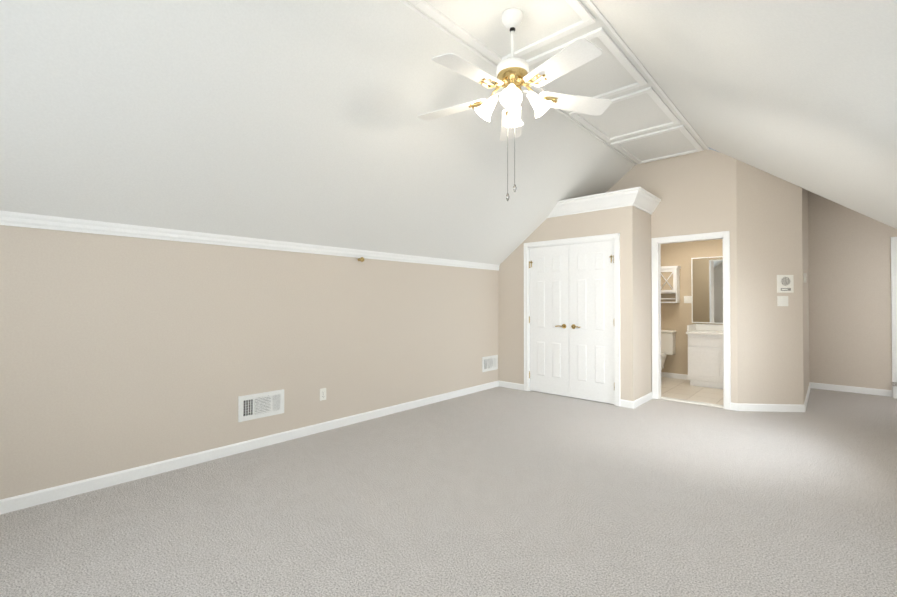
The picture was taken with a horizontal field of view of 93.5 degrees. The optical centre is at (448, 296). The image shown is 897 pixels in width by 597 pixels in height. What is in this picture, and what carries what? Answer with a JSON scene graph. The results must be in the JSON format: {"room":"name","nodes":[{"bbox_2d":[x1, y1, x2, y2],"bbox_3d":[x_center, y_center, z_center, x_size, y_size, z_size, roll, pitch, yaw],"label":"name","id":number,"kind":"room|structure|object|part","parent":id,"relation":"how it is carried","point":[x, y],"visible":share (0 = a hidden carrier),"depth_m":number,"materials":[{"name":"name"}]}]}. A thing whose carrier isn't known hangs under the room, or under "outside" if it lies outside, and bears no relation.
{"room":"empty attic bedroom","nodes":[
{"label":"empty attic bedroom","id":0,"kind":"room"},
{"bbox_2d":[0,225,498,499],"bbox_3d":[-1.514,0.405,3.921,0.120,1.820,6.610,-1,-1,42],"label":"wall","id":1,"kind":"structure","parent":0,"point":[119,353],"depth_m":3.31,"materials":[{"name":"paint"}]},
{"bbox_2d":[0,211,499,270],"bbox_3d":[-1.461,-0.461,3.881,0.023,0.084,6.610,-1,-1,42],"label":"crown molding","id":2,"kind":"structure","parent":1,"relation":"attached to","point":[16,219],"depth_m":3.31,"materials":[{"name":"white wood"}]},
{"bbox_2d":[238,389,283,421],"bbox_3d":[-1.628,0.948,3.689,0.015,0.215,0.400,-1,-1,42],"label":"air vent","id":3,"kind":"object","parent":1,"relation":"in","point":[259,405],"visible":1,"depth_m":3.68,"materials":[{"name":"grey metal"}]},
{"bbox_2d":[0,380,523,514],"bbox_3d":[-1.300,1.271,3.719,0.456,0.085,6.610,-1,-1,42],"label":"baseboard","id":4,"kind":"structure","parent":1,"relation":"attached to","point":[22,501],"depth_m":3.34,"materials":[{"name":"white wood"}]},
{"bbox_2d":[320,388,325,400],"bbox_3d":[-1.229,0.955,4.134,0.008,0.115,0.070,-1,-1,42],"label":"outlet","id":5,"kind":"object","parent":1,"relation":"attached to","point":[322,393],"visible":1,"depth_m":4.13,"materials":[{"name":"white plastic"}]},
{"bbox_2d":[482,355,497,371],"bbox_3d":[0.611,0.972,6.160,0.015,0.215,0.370,-1,-1,42],"label":"air vent","id":6,"kind":"object","parent":1,"relation":"in","point":[489,363],"visible":1,"depth_m":6.15,"materials":[{"name":"grey metal"}]},
{"bbox_2d":[0,386,896,596],"bbox_3d":[1.522,1.308,3.226,5.700,0.001,10.070,-1,-1,42],"label":"floor carpet","id":7,"kind":"object","parent":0,"point":[498,491],"visible":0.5,"depth_m":2.54,"materials":[{"name":"grey carpet"}]},
{"bbox_2d":[0,0,896,264],"bbox_3d":[1.589,-1.039,3.323,5.300,2.476,9.870,-1,-1,42],"label":"ceiling","id":8,"kind":"structure","parent":0,"point":[297,121],"depth_m":2.77,"materials":[{"name":"paint"}]},
{"bbox_2d":[415,0,426,3],"bbox_3d":[0.057,-1.810,2.321,0.630,0.019,0.052,-1,-1,42],"label":"trim","id":9,"kind":"structure","parent":8,"relation":"attached to","point":[416,1],"depth_m":2.57,"materials":[{"name":"white wood"}]},
{"bbox_2d":[418,8,611,200],"bbox_3d":[0.381,-1.213,2.681,1.297,1.209,1.243,-1,-1,42],"label":"fan","id":10,"kind":"object","parent":8,"relation":"hanging from","point":[514,75],"visible":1,"depth_m":2.65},
{"bbox_3d":[0.033,-1.280,2.889,0.492,0.006,0.168,-4,9,25],"label":"blade","id":11,"kind":"part","parent":10,"relation":"part of","materials":[{"name":"white wood"}]},
{"bbox_3d":[0.126,-1.285,2.406,0.168,0.006,0.492,14,12,42],"label":"blade","id":12,"kind":"part","parent":10,"relation":"part of","materials":[{"name":"white wood"}]},
{"bbox_3d":[0.259,-1.236,2.742,0.132,0.124,0.132,38,7,9],"label":"lamp shade","id":13,"kind":"part","parent":10,"relation":"part of","materials":[{"name":"white glass"}]},
{"bbox_2d":[491,94,497,101],"bbox_3d":[0.301,-1.291,2.734,0.050,0.028,0.050,38,6,9],"label":"socket","id":14,"kind":"object","parent":10,"relation":"attached to","point":[494,97],"depth_m":2.71,"materials":[{"name":"white glass"}]},
{"bbox_3d":[0.464,-1.278,3.127,0.168,0.006,0.492,-11,-5,6],"label":"blade","id":15,"kind":"part","parent":10,"relation":"part of","materials":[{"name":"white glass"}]},
{"bbox_3d":[0.382,-1.238,2.558,0.132,0.124,0.132,0,-39,11],"label":"lamp shade","id":16,"kind":"part","parent":10,"relation":"part of","materials":[{"name":"white glass"}]},
{"bbox_2d":[508,83,515,91],"bbox_3d":[0.390,-1.292,2.601,0.050,0.028,0.050,0,-39,11],"label":"socket","id":17,"kind":"object","parent":10,"relation":"attached to","point":[511,89],"depth_m":2.59,"materials":[{"name":"white glass"}]},
{"bbox_3d":[0.412,-1.621,2.715,0.204,0.392,0.204,-1,-1,42],"label":"motor","id":18,"kind":"part","parent":10,"relation":"part of","materials":[{"name":"white metal"}]},
{"bbox_3d":[0.442,-1.235,2.865,0.132,0.124,0.132,0,37,11],"label":"lamp shade","id":19,"kind":"part","parent":10,"relation":"part of","materials":[{"name":"white glass"}]},
{"bbox_2d":[527,91,534,98],"bbox_3d":[0.523,-1.292,2.690,0.050,0.028,0.050,-39,-7,8],"label":"socket","id":20,"kind":"object","parent":10,"relation":"attached to","point":[530,94],"depth_m":2.67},
{"bbox_3d":[0.565,-1.236,2.681,0.132,0.124,0.132,-39,-7,8],"label":"lamp shade","id":21,"kind":"part","parent":10,"relation":"part of","materials":[{"name":"white glass"}]},
{"label":"blade","id":22,"kind":"part","parent":10,"relation":"part of","materials":[{"name":"white wood"}]},
{"label":"blade","id":23,"kind":"part","parent":10,"relation":"part of","materials":[{"name":"white wood"}]},
{"bbox_2d":[499,22,581,62],"bbox_3d":[0.664,-1.803,2.990,0.630,0.019,0.052,-1,-1,42],"label":"trim","id":24,"kind":"structure","parent":8,"relation":"attached to","point":[574,27],"depth_m":2.96,"materials":[{"name":"white wood"}]},
{"bbox_2d":[526,34,590,65],"bbox_3d":[0.769,-1.802,3.106,0.630,0.019,0.052,-1,-1,42],"label":"trim","id":25,"kind":"structure","parent":8,"relation":"attached to","point":[552,52],"depth_m":3.10,"materials":[{"name":"white wood"}]},
{"bbox_2d":[575,92,642,115],"bbox_3d":[1.481,-1.794,3.891,0.630,0.019,0.052,-1,-1,42],"label":"trim","id":26,"kind":"structure","parent":8,"relation":"attached to","point":[633,94],"depth_m":3.78,"materials":[{"name":"white wood"}]},
{"bbox_2d":[594,84,638,99],"bbox_3d":[1.376,-1.796,3.776,0.630,0.019,0.052,-1,-1,42],"label":"trim","id":27,"kind":"structure","parent":8,"relation":"attached to","point":[631,86],"depth_m":3.68,"materials":[{"name":"white wood"}]},
{"bbox_2d":[611,123,670,143],"bbox_3d":[2.088,-1.788,4.561,0.630,0.019,0.052,-1,-1,42],"label":"trim","id":28,"kind":"structure","parent":8,"relation":"attached to","point":[663,125],"depth_m":4.59,"materials":[{"name":"white wood"}]},
{"bbox_2d":[615,128,674,147],"bbox_3d":[2.193,-1.787,4.677,0.630,0.019,0.052,-1,-1,42],"label":"trim","id":29,"kind":"structure","parent":8,"relation":"attached to","point":[669,129],"depth_m":4.67,"materials":[{"name":"white wood"}]},
{"bbox_2d":[498,206,632,400],"bbox_3d":[1.506,0.123,5.715,1.950,2.420,0.100,-1,-1,42],"label":"wall","id":30,"kind":"structure","parent":0,"point":[511,304],"depth_m":5.66,"materials":[{"name":"paint"}]},
{"bbox_2d":[530,244,568,396],"bbox_3d":[1.366,0.315,5.775,0.594,2.016,0.090,-1,-1,42],"label":"closet door","id":31,"kind":"structure","parent":30,"relation":"in","point":[549,321],"depth_m":5.77,"materials":[{"name":"white wood"}]},
{"bbox_2d":[524,233,619,406],"bbox_3d":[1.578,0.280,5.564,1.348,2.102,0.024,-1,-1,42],"label":"trim","id":32,"kind":"structure","parent":30,"relation":"attached to","point":[615,237],"depth_m":5.23,"materials":[{"name":"white wood"}]},
{"bbox_2d":[569,240,613,403],"bbox_3d":[1.809,0.311,5.373,0.594,2.016,0.090,-1,-1,42],"label":"closet door","id":33,"kind":"structure","parent":30,"relation":"in","point":[591,320],"depth_m":5.37,"materials":[{"name":"white wood"}]},
{"bbox_2d":[547,187,643,217],"bbox_3d":[1.761,-1.176,5.345,1.308,0.180,0.125,-1,-1,42],"label":"crown molding","id":34,"kind":"structure","parent":30,"relation":"attached to","point":[640,198],"depth_m":5.23,"materials":[{"name":"white wood"}]},
{"bbox_2d":[632,206,651,400],"bbox_3d":[2.396,0.119,5.319,0.100,2.420,0.710,-1,-1,42],"label":"wall","id":35,"kind":"structure","parent":0,"point":[642,315],"depth_m":5.27,"materials":[{"name":"paint"}]},
{"bbox_2d":[620,392,651,408],"bbox_3d":[2.372,1.286,5.308,0.163,0.085,0.703,-1,-1,42],"label":"baseboard","id":36,"kind":"structure","parent":35,"relation":"attached to","point":[636,402],"depth_m":5.09,"materials":[{"name":"white wood"}]},
{"bbox_2d":[634,189,660,214],"bbox_3d":[2.488,-1.177,5.266,0.125,0.180,0.685,-1,-1,42],"label":"crown molding","id":37,"kind":"structure","parent":35,"relation":"attached to","point":[651,201],"depth_m":5.30,"materials":[{"name":"white wood"}]},
{"bbox_2d":[607,149,737,402],"bbox_3d":[2.335,-0.225,5.932,2.890,3.120,0.110,-1,-1,42],"label":"wall","id":38,"kind":"structure","parent":0,"point":[695,192],"depth_m":5.20,"materials":[{"name":"paint"}]},
{"bbox_2d":[399,0,642,164],"bbox_3d":[0.111,-1.804,2.949,0.106,0.019,7.317,-1,-1,42],"label":"trim","id":39,"kind":"structure","parent":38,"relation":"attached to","point":[427,8],"depth_m":3.04,"materials":[{"name":"white wood"}]},
{"bbox_2d":[565,0,709,151],"bbox_3d":[0.673,-1.809,2.440,0.106,0.019,7.317,-1,-1,42],"label":"trim","id":40,"kind":"structure","parent":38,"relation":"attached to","point":[588,18],"depth_m":3.25,"materials":[{"name":"white wood"}]},
{"bbox_2d":[643,150,694,162],"bbox_3d":[2.800,-1.780,5.347,0.630,0.019,0.052,-1,-1,42],"label":"trim","id":41,"kind":"structure","parent":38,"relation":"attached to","point":[691,151],"depth_m":5.33,"materials":[{"name":"white wood"}]},
{"bbox_2d":[651,231,730,409],"bbox_3d":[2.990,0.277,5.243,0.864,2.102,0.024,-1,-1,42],"label":"door frame","id":42,"kind":"structure","parent":38,"relation":"attached to","point":[725,235],"depth_m":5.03,"materials":[{"name":"white wood"}]},
{"bbox_2d":[659,397,723,407],"bbox_3d":[3.043,1.321,5.292,0.716,0.014,0.115,-1,-1,42],"label":"trim","id":43,"kind":"structure","parent":38,"relation":"attached to","point":[694,402],"depth_m":5.25,"materials":[{"name":"white wood"}]},
{"bbox_2d":[731,402,803,411],"bbox_3d":[3.694,1.282,4.899,0.630,0.085,0.453,-1,-1,42],"label":"baseboard","id":44,"kind":"structure","parent":38,"relation":"attached to","point":[783,407],"depth_m":4.87,"materials":[{"name":"white wood"}]},
{"bbox_2d":[661,239,722,374],"bbox_3d":[4.095,0.117,6.702,2.260,2.450,0.120,-1,-1,42],"label":"wall","id":45,"kind":"structure","parent":0,"point":[677,317],"depth_m":6.88,"materials":[{"name":"paint"}]},
{"bbox_2d":[661,266,680,302],"bbox_3d":[3.499,-0.197,7.008,0.610,0.595,0.208,-1,-1,42],"label":"upper cabinet","id":46,"kind":"object","parent":45,"relation":"attached to","point":[670,279],"visible":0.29,"depth_m":6.83,"materials":[{"name":"paint"}]},
{"bbox_2d":[661,372,689,379],"bbox_3d":[3.591,1.303,7.058,1.020,0.085,0.013,-1,-1,42],"label":"baseboard","id":47,"kind":"structure","parent":45,"relation":"attached to","point":[675,375],"depth_m":6.93,"materials":[{"name":"white wood"}]},
{"bbox_2d":[684,296,691,302],"bbox_3d":[3.872,0.043,6.814,0.118,0.118,0.012,-1,-1,42],"label":"switch plate","id":48,"kind":"object","parent":45,"relation":"attached to","point":[687,299],"visible":0.9,"depth_m":6.81,"materials":[{"name":"white plastic"}]},
{"bbox_2d":[691,256,722,323],"bbox_3d":[4.238,-0.105,6.416,0.940,1.030,0.091,-1,-1,42],"label":"mirror","id":49,"kind":"object","parent":45,"relation":"attached to","point":[707,287],"visible":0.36,"depth_m":6.55,"materials":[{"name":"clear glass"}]},
{"bbox_2d":[661,377,723,407],"bbox_3d":[3.478,1.332,6.055,2.400,0.001,1.850,-1,-1,42],"label":"floor","id":50,"kind":"structure","parent":0,"point":[683,389],"depth_m":5.86,"materials":[{"name":"beige tile"}]},
{"bbox_2d":[661,330,676,370],"bbox_3d":[3.331,0.946,6.819,0.490,0.795,0.700,-1,-1,42],"label":"toilet","id":51,"kind":"object","parent":50,"relation":"on","point":[668,342],"visible":0.29,"depth_m":6.82,"materials":[{"name":"white ceramic"}]},
{"bbox_3d":[3.271,1.125,6.751,0.390,0.435,0.520,-1,-1,42],"label":"bowl","id":52,"kind":"part","parent":51,"relation":"part of","materials":[{"name":"white ceramic"}]},
{"bbox_2d":[686,324,722,388],"bbox_3d":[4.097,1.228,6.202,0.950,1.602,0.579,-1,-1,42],"label":"bathroom vanity","id":53,"kind":"object","parent":50,"relation":"on","point":[705,355],"visible":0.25,"depth_m":6.19,"materials":[{"name":"white wood"}]},
{"bbox_2d":[736,159,803,404],"bbox_3d":[3.731,-0.142,4.942,0.720,2.935,0.100,0,-1,5],"label":"wall","id":54,"kind":"structure","parent":0,"point":[769,330],"depth_m":4.89,"materials":[{"name":"paint"}]},
{"bbox_2d":[777,296,787,305],"bbox_3d":[3.866,0.049,4.873,0.118,0.118,0.012,0,-1,5],"label":"dimmer switch","id":55,"kind":"object","parent":54,"relation":"attached to","point":[782,300],"visible":1,"depth_m":4.87,"materials":[{"name":"white plastic"}]},
{"bbox_2d":[777,275,793,292],"bbox_3d":[3.886,-0.148,4.870,0.175,0.197,0.018,0,-1,4],"label":"intercom","id":56,"kind":"object","parent":54,"relation":"attached to","point":[785,283],"visible":1,"depth_m":4.86,"materials":[{"name":"grey plastic"}]},
{"bbox_2d":[802,188,809,400],"bbox_3d":[4.657,-0.121,5.567,0.100,2.904,1.810,-1,-1,42],"label":"wall","id":57,"kind":"structure","parent":0,"point":[806,379],"depth_m":5.44,"materials":[{"name":"paint"}]},
{"bbox_2d":[804,382,811,411],"bbox_3d":[4.696,1.288,5.513,0.013,0.085,1.816,-1,-1,42],"label":"baseboard","id":58,"kind":"structure","parent":57,"relation":"attached to","point":[810,383],"depth_m":5.36,"materials":[{"name":"white wood"}]},
{"bbox_2d":[808,191,896,389],"bbox_3d":[6.024,-0.120,5.631,1.840,2.904,0.120,-1,-1,42],"label":"wall","id":59,"kind":"structure","parent":0,"point":[850,326],"depth_m":5.92,"materials":[{"name":"paint"}]},
{"bbox_2d":[812,382,891,396],"bbox_3d":[5.615,1.292,5.898,0.813,0.085,0.013,-1,-1,42],"label":"baseboard","id":60,"kind":"structure","parent":59,"relation":"attached to","point":[882,392],"depth_m":5.88,"materials":[{"name":"white wood"}]},
{"bbox_2d":[891,237,896,381],"bbox_3d":[6.242,0.164,5.333,0.884,1.931,0.024,-1,-1,42],"label":"door frame","id":61,"kind":"structure","parent":59,"relation":"attached to","point":[894,299],"depth_m":5.61,"materials":[{"name":"white wood"}]},
{"bbox_2d":[891,382,896,398],"bbox_3d":[8.527,1.147,7.160,3.200,0.400,6.135,-1,-1,42],"label":"baseboard","id":62,"kind":"structure","parent":0,"point":[894,389],"depth_m":5.51,"materials":[{"name":"wood"}]}
]}

